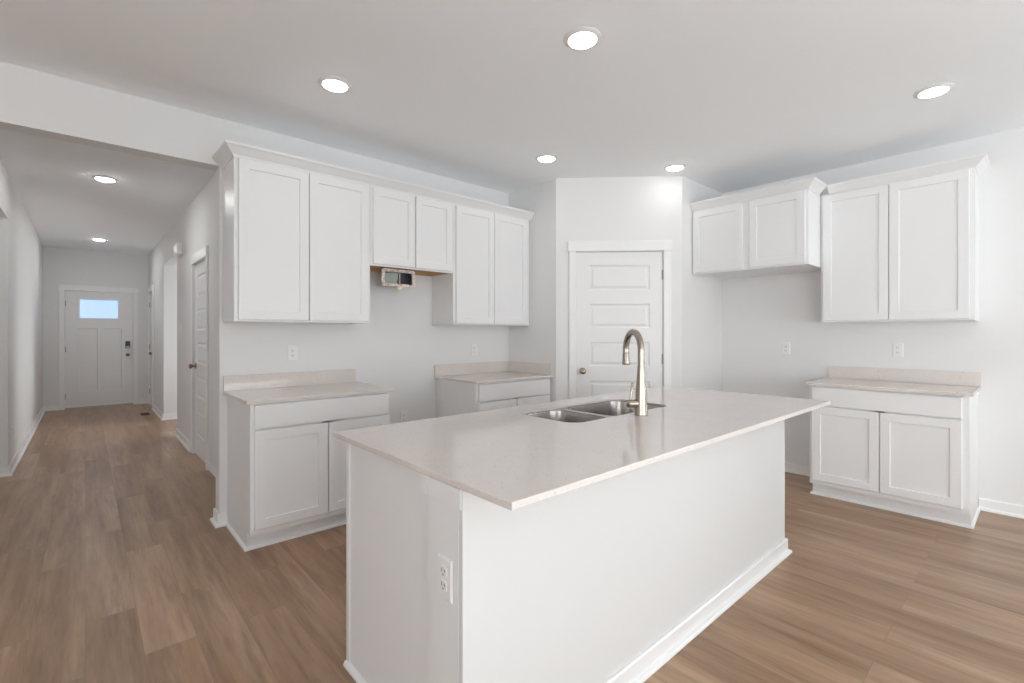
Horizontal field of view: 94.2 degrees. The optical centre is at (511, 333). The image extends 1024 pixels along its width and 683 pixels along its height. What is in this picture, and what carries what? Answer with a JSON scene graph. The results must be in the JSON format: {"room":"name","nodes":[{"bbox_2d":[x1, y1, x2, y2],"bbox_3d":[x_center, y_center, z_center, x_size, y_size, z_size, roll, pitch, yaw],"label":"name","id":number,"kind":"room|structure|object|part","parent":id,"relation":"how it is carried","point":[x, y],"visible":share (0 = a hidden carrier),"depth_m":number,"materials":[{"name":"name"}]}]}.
{"room":"kitchen","nodes":[
{"label":"kitchen","id":0,"kind":"room"},
{"bbox_2d":[0,159,42,466],"bbox_3d":[-5.468,-0.075,5.216,0.120,2.770,7.333,0,0,-42],"label":"wall","id":1,"kind":"structure","parent":0,"point":[21,248],"depth_m":5.07,"materials":[{"name":"paint"}]},
{"bbox_2d":[0,405,57,476],"bbox_3d":[-6.756,1.268,5.707,1.601,0.085,4.934,0,0,-40],"label":"baseboard","id":2,"kind":"structure","parent":1,"relation":"attached to","point":[4,471],"depth_m":5.34,"materials":[{"name":"wood"}]},
{"bbox_2d":[43,246,147,409],"bbox_3d":[-7.392,-0.075,8.509,1.650,2.770,0.140,0,0,-42],"label":"wall","id":3,"kind":"structure","parent":0,"point":[61,266],"depth_m":8.31,"materials":[{"name":"paint"}]},
{"bbox_2d":[58,285,138,409],"bbox_3d":[-7.359,0.241,8.505,1.081,2.137,0.190,0,0,-42],"label":"door","id":4,"kind":"structure","parent":3,"relation":"in","point":[98,329],"depth_m":8.46,"materials":[{"name":"wood"}]},
{"bbox_3d":[-7.346,-0.429,8.470,0.576,0.384,0.010,0,0,-42],"label":"lite frame","id":5,"kind":"part","parent":4,"relation":"part of","materials":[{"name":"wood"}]},
{"bbox_3d":[-7.365,-0.429,8.491,0.530,0.338,0.006,0,0,-42],"label":"pane","id":6,"kind":"part","parent":4,"relation":"part of","materials":[{"name":"blue"}]},
{"bbox_2d":[139,399,147,403],"bbox_3d":[-6.863,1.268,8.868,0.142,0.085,0.030,0,0,-42],"label":"baseboard","id":7,"kind":"structure","parent":3,"relation":"attached to","point":[141,401],"depth_m":8.86,"materials":[{"name":"wood"}]},
{"bbox_2d":[173,263,176,412],"bbox_3d":[-4.104,-0.075,7.276,1.600,2.770,1.655,0,0,-42],"label":"wall","id":8,"kind":"structure","parent":0,"point":[175,265],"depth_m":7.29,"materials":[{"name":"paint"}]},
{"bbox_2d":[148,172,215,467],"bbox_3d":[-4.328,-0.075,6.237,0.120,2.770,7.333,0,0,-42],"label":"wall","id":9,"kind":"structure","parent":0,"point":[195,228],"depth_m":5.79,"materials":[{"name":"paint"}]},
{"bbox_2d":[147,285,153,407],"bbox_3d":[-6.453,0.236,8.552,0.156,2.147,0.844,0,0,-42],"label":"door","id":10,"kind":"structure","parent":9,"relation":"in","point":[150,290],"depth_m":8.62,"materials":[{"name":"wood"}]},
{"bbox_2d":[173,242,181,256],"bbox_3d":[-4.138,-1.032,5.893,0.056,0.135,0.300,0,0,-42],"label":"door chime","id":11,"kind":"object","parent":9,"relation":"attached to","point":[177,248],"visible":1,"depth_m":5.79,"materials":[{"name":"white plastic"}]},
{"bbox_2d":[152,404,215,477],"bbox_3d":[-3.459,1.268,6.406,1.700,0.085,6.359,0,0,-42],"label":"baseboard","id":12,"kind":"structure","parent":9,"relation":"attached to","point":[185,442],"depth_m":5.89,"materials":[{"name":"wood"}]},
{"bbox_2d":[189,245,208,469],"bbox_3d":[-3.189,0.236,4.910,0.156,2.147,0.924,0,0,-42],"label":"door","id":13,"kind":"structure","parent":9,"relation":"in","point":[199,366],"depth_m":4.95,"materials":[{"name":"wood"}]},
{"bbox_2d":[0,61,508,513],"bbox_3d":[-0.936,-0.075,4.265,5.620,2.770,0.132,0,0,-42],"label":"wall","id":14,"kind":"structure","parent":0,"point":[400,347],"depth_m":3.44,"materials":[{"name":"paint"}]},
{"bbox_2d":[210,508,227,528],"bbox_3d":[-1.979,1.268,3.330,0.200,0.085,0.193,0,0,-42],"label":"baseboard","id":15,"kind":"structure","parent":14,"relation":"attached to","point":[218,520],"depth_m":3.24,"materials":[{"name":"wood"}]},
{"bbox_2d":[223,369,355,390],"bbox_3d":[-1.617,0.343,3.549,0.931,0.104,0.020,0,0,-42],"label":"backsplash","id":16,"kind":"structure","parent":14,"relation":"attached to","point":[290,379],"depth_m":3.50,"materials":[{"name":"stone"}]},
{"bbox_2d":[288,345,297,360],"bbox_3d":[-1.633,0.148,3.545,0.070,0.115,0.008,0,0,-42],"label":"wall outlet","id":17,"kind":"object","parent":14,"relation":"attached to","point":[292,349],"visible":1,"depth_m":3.55,"materials":[{"name":"white plastic"}]},
{"bbox_2d":[223,156,369,323],"bbox_3d":[-1.517,-0.598,3.416,0.907,1.045,0.353,0,0,-42],"label":"upper cabinet","id":18,"kind":"object","parent":14,"relation":"attached to","point":[296,243],"visible":1,"depth_m":3.23,"materials":[{"name":"wood"}]},
{"bbox_3d":[-1.566,-0.598,3.148,0.429,1.020,0.019,0,0,-42],"label":"door","id":19,"kind":"part","parent":18,"relation":"part of","materials":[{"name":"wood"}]},
{"bbox_3d":[-1.242,-0.598,3.438,0.430,1.020,0.019,0,0,-42],"label":"door","id":20,"kind":"part","parent":18,"relation":"part of","materials":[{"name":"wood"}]},
{"bbox_2d":[212,139,534,220],"bbox_3d":[-0.896,-1.151,3.946,2.660,0.074,0.394,0,0,-42],"label":"crown molding","id":21,"kind":"structure","parent":18,"relation":"on","point":[228,149],"depth_m":3.47,"materials":[{"name":"wood"}]},
{"bbox_2d":[400,411,406,422],"bbox_3d":[-0.946,0.738,4.162,0.070,0.115,0.008,0,0,-42],"label":"wall outlet","id":22,"kind":"object","parent":14,"relation":"attached to","point":[403,414],"visible":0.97,"depth_m":4.16,"materials":[{"name":"white plastic"}]},
{"bbox_2d":[370,186,452,276],"bbox_3d":[-0.896,-0.818,3.973,0.758,0.604,0.353,0,0,-42],"label":"upper cabinet","id":23,"kind":"object","parent":14,"relation":"attached to","point":[408,232],"visible":0.88,"depth_m":3.81,"materials":[{"name":"wood"}]},
{"bbox_3d":[-0.921,-0.819,3.726,0.354,0.579,0.019,0,0,-42],"label":"door","id":24,"kind":"part","parent":23,"relation":"part of","materials":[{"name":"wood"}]},
{"bbox_2d":[381,268,415,290],"bbox_3d":[-0.933,-0.430,3.880,0.307,0.174,0.072,0,0,-42],"label":"vent duct","id":25,"kind":"object","parent":23,"relation":"attached to","point":[398,278],"visible":1,"depth_m":3.88,"materials":[{"name":"silver plastic"}]},
{"bbox_3d":[-0.905,-0.525,3.984,0.726,0.014,0.304,0,0,-42],"label":"panel","id":26,"kind":"part","parent":23,"relation":"part of","materials":[{"name":"brown wood"}]},
{"bbox_3d":[-0.648,-0.819,3.971,0.351,0.579,0.019,0,0,-42],"label":"door","id":27,"kind":"part","parent":23,"relation":"part of","materials":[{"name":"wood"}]},
{"bbox_2d":[434,361,508,375],"bbox_3d":[-0.369,0.343,4.668,0.914,0.104,0.020,0,0,-42],"label":"backsplash","id":28,"kind":"structure","parent":14,"relation":"attached to","point":[501,366],"depth_m":4.62,"materials":[{"name":"stone"}]},
{"bbox_2d":[471,344,476,355],"bbox_3d":[-0.370,0.165,4.677,0.070,0.115,0.008,0,0,-42],"label":"wall outlet","id":29,"kind":"object","parent":14,"relation":"attached to","point":[473,346],"visible":1,"depth_m":4.67,"materials":[{"name":"white plastic"}]},
{"bbox_2d":[432,204,528,325],"bbox_3d":[-0.265,-0.598,4.539,0.932,1.045,0.353,0,0,-42],"label":"upper cabinet","id":30,"kind":"object","parent":14,"relation":"attached to","point":[488,284],"visible":0.89,"depth_m":4.34,"materials":[{"name":"wood"}]},
{"bbox_3d":[-0.328,-0.598,4.258,0.422,1.020,0.019,0,0,-42],"label":"door","id":31,"kind":"part","parent":30,"relation":"part of","materials":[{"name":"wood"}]},
{"bbox_3d":[-0.009,-0.598,4.543,0.421,1.020,0.019,0,0,-42],"label":"door","id":32,"kind":"part","parent":30,"relation":"part of","materials":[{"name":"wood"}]},
{"bbox_2d":[0,0,1023,254],"bbox_3d":[-0.867,-1.520,1.237,9.860,0.120,19.700,0,0,-42],"label":"ceiling","id":33,"kind":"structure","parent":0,"point":[742,94],"depth_m":2.79,"materials":[{"name":"paint"}]},
{"bbox_2d":[91,238,105,240],"bbox_3d":[-6.413,-1.448,7.392,0.188,0.023,0.188,0,0,-42],"label":"recessed light","id":34,"kind":"object","parent":33,"relation":"in","point":[96,239],"visible":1,"depth_m":7.35,"materials":[{"name":"white plastic"}]},
{"bbox_2d":[92,175,117,181],"bbox_3d":[-3.841,-1.448,4.492,0.188,0.023,0.188,0,0,-42],"label":"recessed light","id":35,"kind":"object","parent":33,"relation":"in","point":[98,177],"visible":1,"depth_m":4.46,"materials":[{"name":"white plastic"}]},
{"bbox_2d":[318,76,351,92],"bbox_3d":[-1.037,-1.448,2.790,0.188,0.023,0.188,0,0,-42],"label":"recessed light","id":36,"kind":"object","parent":33,"relation":"in","point":[336,84],"visible":1,"depth_m":2.76,"materials":[{"name":"white plastic"}]},
{"bbox_2d":[535,154,557,161],"bbox_3d":[0.288,-1.448,3.964,0.188,0.023,0.188,0,0,-42],"label":"recessed light","id":37,"kind":"object","parent":33,"relation":"in","point":[543,157],"visible":1,"depth_m":3.93,"materials":[{"name":"white plastic"}]},
{"bbox_2d":[563,26,601,49],"bbox_3d":[0.349,-1.448,2.358,0.188,0.023,0.188,0,0,-42],"label":"recessed light","id":38,"kind":"object","parent":33,"relation":"in","point":[585,37],"visible":1,"depth_m":2.33,"materials":[{"name":"white plastic"}]},
{"bbox_2d":[664,163,685,170],"bbox_3d":[1.433,-1.448,4.185,0.188,0.023,0.188,0,0,-42],"label":"recessed light","id":39,"kind":"object","parent":33,"relation":"in","point":[678,166],"visible":1,"depth_m":4.15,"materials":[{"name":"white plastic"}]},
{"bbox_2d":[913,82,954,98],"bbox_3d":[2.536,-1.448,2.864,0.188,0.023,0.188,0,0,-42],"label":"recessed light","id":40,"kind":"object","parent":33,"relation":"in","point":[938,89],"visible":1,"depth_m":2.83,"materials":[{"name":"white plastic"}]},
{"bbox_2d":[0,403,1023,682],"bbox_3d":[-0.867,1.370,1.237,9.860,0.120,19.700,0,0,-42],"label":"floor","id":41,"kind":"structure","parent":0,"point":[115,567],"depth_m":2.43,"materials":[{"name":"wood"}]},
{"bbox_2d":[226,392,389,551],"bbox_3d":[-1.407,0.863,3.334,0.934,0.892,0.623,0,0,-42],"label":"base cabinet","id":42,"kind":"object","parent":41,"relation":"on","point":[286,464],"visible":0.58,"depth_m":3.00,"materials":[{"name":"wood"}]},
{"bbox_3d":[-1.423,1.300,3.352,0.934,0.019,0.510,0,0,-42],"label":"shoe moulding","id":43,"kind":"part","parent":42,"relation":"part of","materials":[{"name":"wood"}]},
{"bbox_3d":[-1.366,0.876,2.965,0.431,0.588,0.019,0,0,-42],"label":"door","id":44,"kind":"part","parent":42,"relation":"part of","materials":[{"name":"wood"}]},
{"bbox_2d":[223,369,394,403],"bbox_3d":[-1.404,0.353,3.327,0.953,0.125,0.636,0,0,-42],"label":"countertop","id":45,"kind":"structure","parent":42,"relation":"on","point":[271,387],"depth_m":3.35,"materials":[{"name":"stone"}]},
{"bbox_3d":[-1.205,0.500,3.109,0.863,0.144,0.019,0,0,-42],"label":"drawer","id":46,"kind":"part","parent":42,"relation":"part of","materials":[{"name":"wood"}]},
{"bbox_3d":[-1.042,0.876,3.255,0.424,0.588,0.019,0,0,-42],"label":"door","id":47,"kind":"part","parent":42,"relation":"part of","materials":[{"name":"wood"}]},
{"bbox_2d":[436,377,549,417],"bbox_3d":[-0.166,0.863,4.446,0.907,0.892,0.623,0,0,-42],"label":"base cabinet","id":48,"kind":"object","parent":41,"relation":"on","point":[452,397],"visible":0.23,"depth_m":4.17,"materials":[{"name":"wood"}]},
{"bbox_2d":[434,361,552,383],"bbox_3d":[-0.164,0.353,4.439,0.914,0.125,0.636,0,0,-42],"label":"countertop","id":49,"kind":"structure","parent":48,"relation":"on","point":[501,371],"depth_m":4.56,"materials":[{"name":"stone"}]},
{"bbox_3d":[-0.120,0.876,4.082,0.420,0.588,0.019,0,0,-42],"label":"door","id":50,"kind":"part","parent":48,"relation":"part of","materials":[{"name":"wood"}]},
{"bbox_3d":[0.028,0.811,4.241,0.892,0.788,0.019,0,0,-42],"label":"frame","id":51,"kind":"part","parent":48,"relation":"part of","materials":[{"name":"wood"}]},
{"bbox_3d":[0.041,0.500,4.226,0.852,0.144,0.019,0,0,-42],"label":"drawer","id":52,"kind":"part","parent":48,"relation":"part of","materials":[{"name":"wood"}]},
{"bbox_3d":[0.201,0.876,4.369,0.422,0.588,0.019,0,0,-42],"label":"door","id":53,"kind":"part","parent":48,"relation":"part of","materials":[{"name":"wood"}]},
{"bbox_2d":[343,420,791,682],"bbox_3d":[0.490,0.863,2.353,2.414,0.892,0.850,0,0,-42],"label":"kitchen island","id":54,"kind":"object","parent":41,"relation":"on","point":[608,580],"visible":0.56,"depth_m":1.67,"materials":[{"name":"wood"}]},
{"bbox_3d":[-0.398,1.299,1.569,0.046,0.021,0.808,0,0,-42],"label":"shoe moulding","id":55,"kind":"part","parent":54,"relation":"part of","materials":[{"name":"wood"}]},
{"bbox_3d":[-0.183,0.863,1.344,0.028,0.892,0.150,0,0,-42],"label":"corner post","id":56,"kind":"part","parent":54,"relation":"part of","materials":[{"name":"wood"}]},
{"bbox_2d":[438,553,452,603],"bbox_3d":[-0.188,0.680,1.322,0.008,0.115,0.070,0,0,-42],"label":"wall outlet","id":57,"kind":"object","parent":54,"relation":"attached to","point":[445,565],"visible":1,"depth_m":1.31,"materials":[{"name":"white plastic"}]},
{"bbox_2d":[440,565,446,577],"bbox_3d":[-0.190,0.660,1.320,0.002,0.029,0.033,0,0,-42],"label":"socket","id":58,"kind":"object","parent":57,"relation":"attached to","point":[443,568],"depth_m":1.32,"materials":[{"name":"white plastic"}]},
{"bbox_2d":[440,579,446,591],"bbox_3d":[-0.190,0.700,1.320,0.002,0.029,0.033,0,0,-42],"label":"socket","id":59,"kind":"object","parent":57,"relation":"attached to","point":[443,582],"depth_m":1.32,"materials":[{"name":"white plastic"}]},
{"bbox_2d":[334,386,829,510],"bbox_3d":[0.572,0.406,2.345,2.498,0.020,1.071,0,0,-42],"label":"island countertop","id":60,"kind":"structure","parent":54,"relation":"on","point":[508,458],"depth_m":1.81,"materials":[{"name":"stone"}]},
{"bbox_2d":[524,400,664,422],"bbox_3d":[0.449,0.506,2.488,0.809,0.202,0.374,0,0,-42],"label":"sink","id":61,"kind":"object","parent":60,"relation":"in","point":[599,410],"visible":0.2,"depth_m":2.59,"materials":[{"name":"metal"}]},
{"bbox_3d":[0.257,0.507,2.315,0.275,0.201,0.357,0,0,-42],"label":"bowl","id":62,"kind":"part","parent":61,"relation":"part of","materials":[{"name":"metal"}]},
{"bbox_3d":[0.566,0.507,2.592,0.479,0.201,0.357,0,0,-42],"label":"bowl","id":63,"kind":"part","parent":61,"relation":"part of","materials":[{"name":"metal"}]},
{"bbox_2d":[622,329,647,416],"bbox_3d":[0.608,0.187,2.379,0.101,0.418,0.236,0,0,3],"label":"faucet","id":64,"kind":"object","parent":60,"relation":"on","point":[639,403],"visible":1,"depth_m":2.28,"materials":[{"name":"silver metal"}]},
{"bbox_3d":[0.574,0.281,2.284,0.020,0.090,0.013,0,0,-3],"label":"lever","id":65,"kind":"part","parent":64,"relation":"part of","materials":[{"name":"silver metal"}]},
{"bbox_3d":[0.607,0.068,2.385,0.032,0.179,0.220,0,0,-9],"label":"spout","id":66,"kind":"part","parent":64,"relation":"part of","materials":[{"name":"silver metal"}]},
{"bbox_3d":[0.510,1.267,2.344,2.396,0.085,0.810,0,0,-42],"label":"baseboard","id":67,"kind":"part","parent":54,"relation":"part of","materials":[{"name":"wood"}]},
{"bbox_2d":[810,385,979,528],"bbox_3d":[2.932,0.863,3.690,0.623,0.892,0.963,0,0,-42],"label":"base cabinet","id":68,"kind":"object","parent":41,"relation":"on","point":[908,453],"visible":0.83,"depth_m":3.42,"materials":[{"name":"wood"}]},
{"bbox_3d":[2.553,0.876,3.661,0.019,0.588,0.432,0,0,-42],"label":"door","id":69,"kind":"part","parent":68,"relation":"part of","materials":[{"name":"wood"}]},
{"bbox_3d":[2.702,0.500,3.495,0.019,0.144,0.878,0,0,-42],"label":"drawer","id":70,"kind":"part","parent":68,"relation":"part of","materials":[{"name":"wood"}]},
{"bbox_2d":[806,366,980,396],"bbox_3d":[2.927,0.353,3.686,0.636,0.125,0.970,0,0,-42],"label":"countertop","id":71,"kind":"structure","parent":68,"relation":"on","point":[957,383],"depth_m":3.73,"materials":[{"name":"stone"}]},
{"bbox_3d":[2.950,1.300,3.707,0.510,0.019,0.963,0,0,-42],"label":"shoe moulding","id":72,"kind":"part","parent":68,"relation":"part of","materials":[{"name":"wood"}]},
{"bbox_3d":[2.848,0.876,3.331,0.019,0.588,0.439,0,0,-42],"label":"door","id":73,"kind":"part","parent":68,"relation":"part of","materials":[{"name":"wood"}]},
{"bbox_2d":[509,178,555,401],"bbox_3d":[0.227,-0.075,4.766,0.100,2.770,0.675,0,0,-42],"label":"wall","id":74,"kind":"structure","parent":0,"point":[535,342],"depth_m":4.64,"materials":[{"name":"paint"}]},
{"bbox_2d":[556,176,681,400],"bbox_3d":[1.000,-0.075,4.494,1.167,2.770,0.090,0,0,3],"label":"wall","id":75,"kind":"structure","parent":0,"point":[649,207],"depth_m":4.45,"materials":[{"name":"paint"}]},
{"bbox_2d":[568,240,671,398],"bbox_3d":[1.006,0.224,4.471,0.960,2.172,0.156,0,0,3],"label":"door","id":76,"kind":"structure","parent":75,"relation":"in","point":[616,288],"depth_m":4.46,"materials":[{"name":"wood"}]},
{"bbox_3d":[0.663,0.355,4.445,0.062,0.062,0.065,0,0,3],"label":"knob","id":77,"kind":"part","parent":76,"relation":"part of","materials":[{"name":"silver metal"}]},
{"bbox_2d":[682,176,722,390],"bbox_3d":[1.857,-0.075,4.733,0.835,2.770,0.100,0,0,-42],"label":"wall","id":78,"kind":"structure","parent":0,"point":[702,297],"depth_m":4.63,"materials":[{"name":"paint"}]},
{"bbox_2d":[723,128,1023,505],"bbox_3d":[5.192,-0.075,1.744,0.140,2.770,12.067,0,0,-42],"label":"wall","id":79,"kind":"structure","parent":0,"point":[761,313],"depth_m":3.73,"materials":[{"name":"paint"}]},
{"bbox_2d":[693,189,820,279],"bbox_3d":[2.281,-0.858,4.387,0.663,0.604,0.979,0,0,-42],"label":"upper cabinet","id":80,"kind":"object","parent":79,"relation":"attached to","point":[779,234],"visible":0.89,"depth_m":4.10,"materials":[{"name":"wood"}]},
{"bbox_3d":[1.877,-0.859,4.355,0.019,0.579,0.454,0,0,-42],"label":"door","id":81,"kind":"part","parent":80,"relation":"part of","materials":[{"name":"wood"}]},
{"bbox_3d":[2.211,-0.859,3.982,0.019,0.579,0.428,0,0,-42],"label":"door","id":82,"kind":"part","parent":80,"relation":"part of","materials":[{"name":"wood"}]},
{"bbox_2d":[782,342,789,354],"bbox_3d":[2.602,0.145,4.522,0.008,0.115,0.070,0,0,-42],"label":"wall outlet","id":83,"kind":"object","parent":79,"relation":"attached to","point":[785,345],"visible":1,"depth_m":4.52,"materials":[{"name":"white plastic"}]},
{"bbox_2d":[892,343,902,356],"bbox_3d":[3.160,0.138,3.899,0.008,0.115,0.070,0,0,-42],"label":"wall outlet","id":84,"kind":"object","parent":79,"relation":"attached to","point":[897,348],"visible":1,"depth_m":3.90,"materials":[{"name":"white plastic"}]},
{"bbox_2d":[821,168,978,322],"bbox_3d":[3.037,-0.625,3.776,0.353,1.069,0.935,0,0,-42],"label":"upper cabinet","id":85,"kind":"object","parent":79,"relation":"attached to","point":[908,250],"visible":1,"depth_m":3.61,"materials":[{"name":"wood"}]},
{"bbox_2d":[689,153,990,211],"bbox_3d":[2.599,-1.191,4.001,0.704,0.074,1.976,0,0,-42],"label":"crown molding","id":86,"kind":"structure","parent":85,"relation":"on","point":[980,162],"depth_m":3.79,"materials":[{"name":"wood"}]},
{"bbox_3d":[2.758,-0.626,3.836,0.019,1.044,0.437,0,0,-42],"label":"door","id":87,"kind":"part","parent":85,"relation":"part of","materials":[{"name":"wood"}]},
{"bbox_3d":[3.058,-0.626,3.502,0.019,1.044,0.447,0,0,-42],"label":"door","id":88,"kind":"part","parent":85,"relation":"part of","materials":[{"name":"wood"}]},
{"bbox_2d":[785,462,1023,518],"bbox_3d":[2.820,1.268,3.582,0.937,0.085,3.060,0,0,-42],"label":"baseboard","id":89,"kind":"structure","parent":79,"relation":"attached to","point":[1014,510],"depth_m":3.49,"materials":[{"name":"wood"}]},
{"bbox_2d":[829,366,980,386],"bbox_3d":[3.156,0.343,3.891,0.020,0.104,0.970,0,0,-42],"label":"backsplash","id":90,"kind":"structure","parent":79,"relation":"attached to","point":[864,373],"depth_m":3.83,"materials":[{"name":"stone"}]}
]}

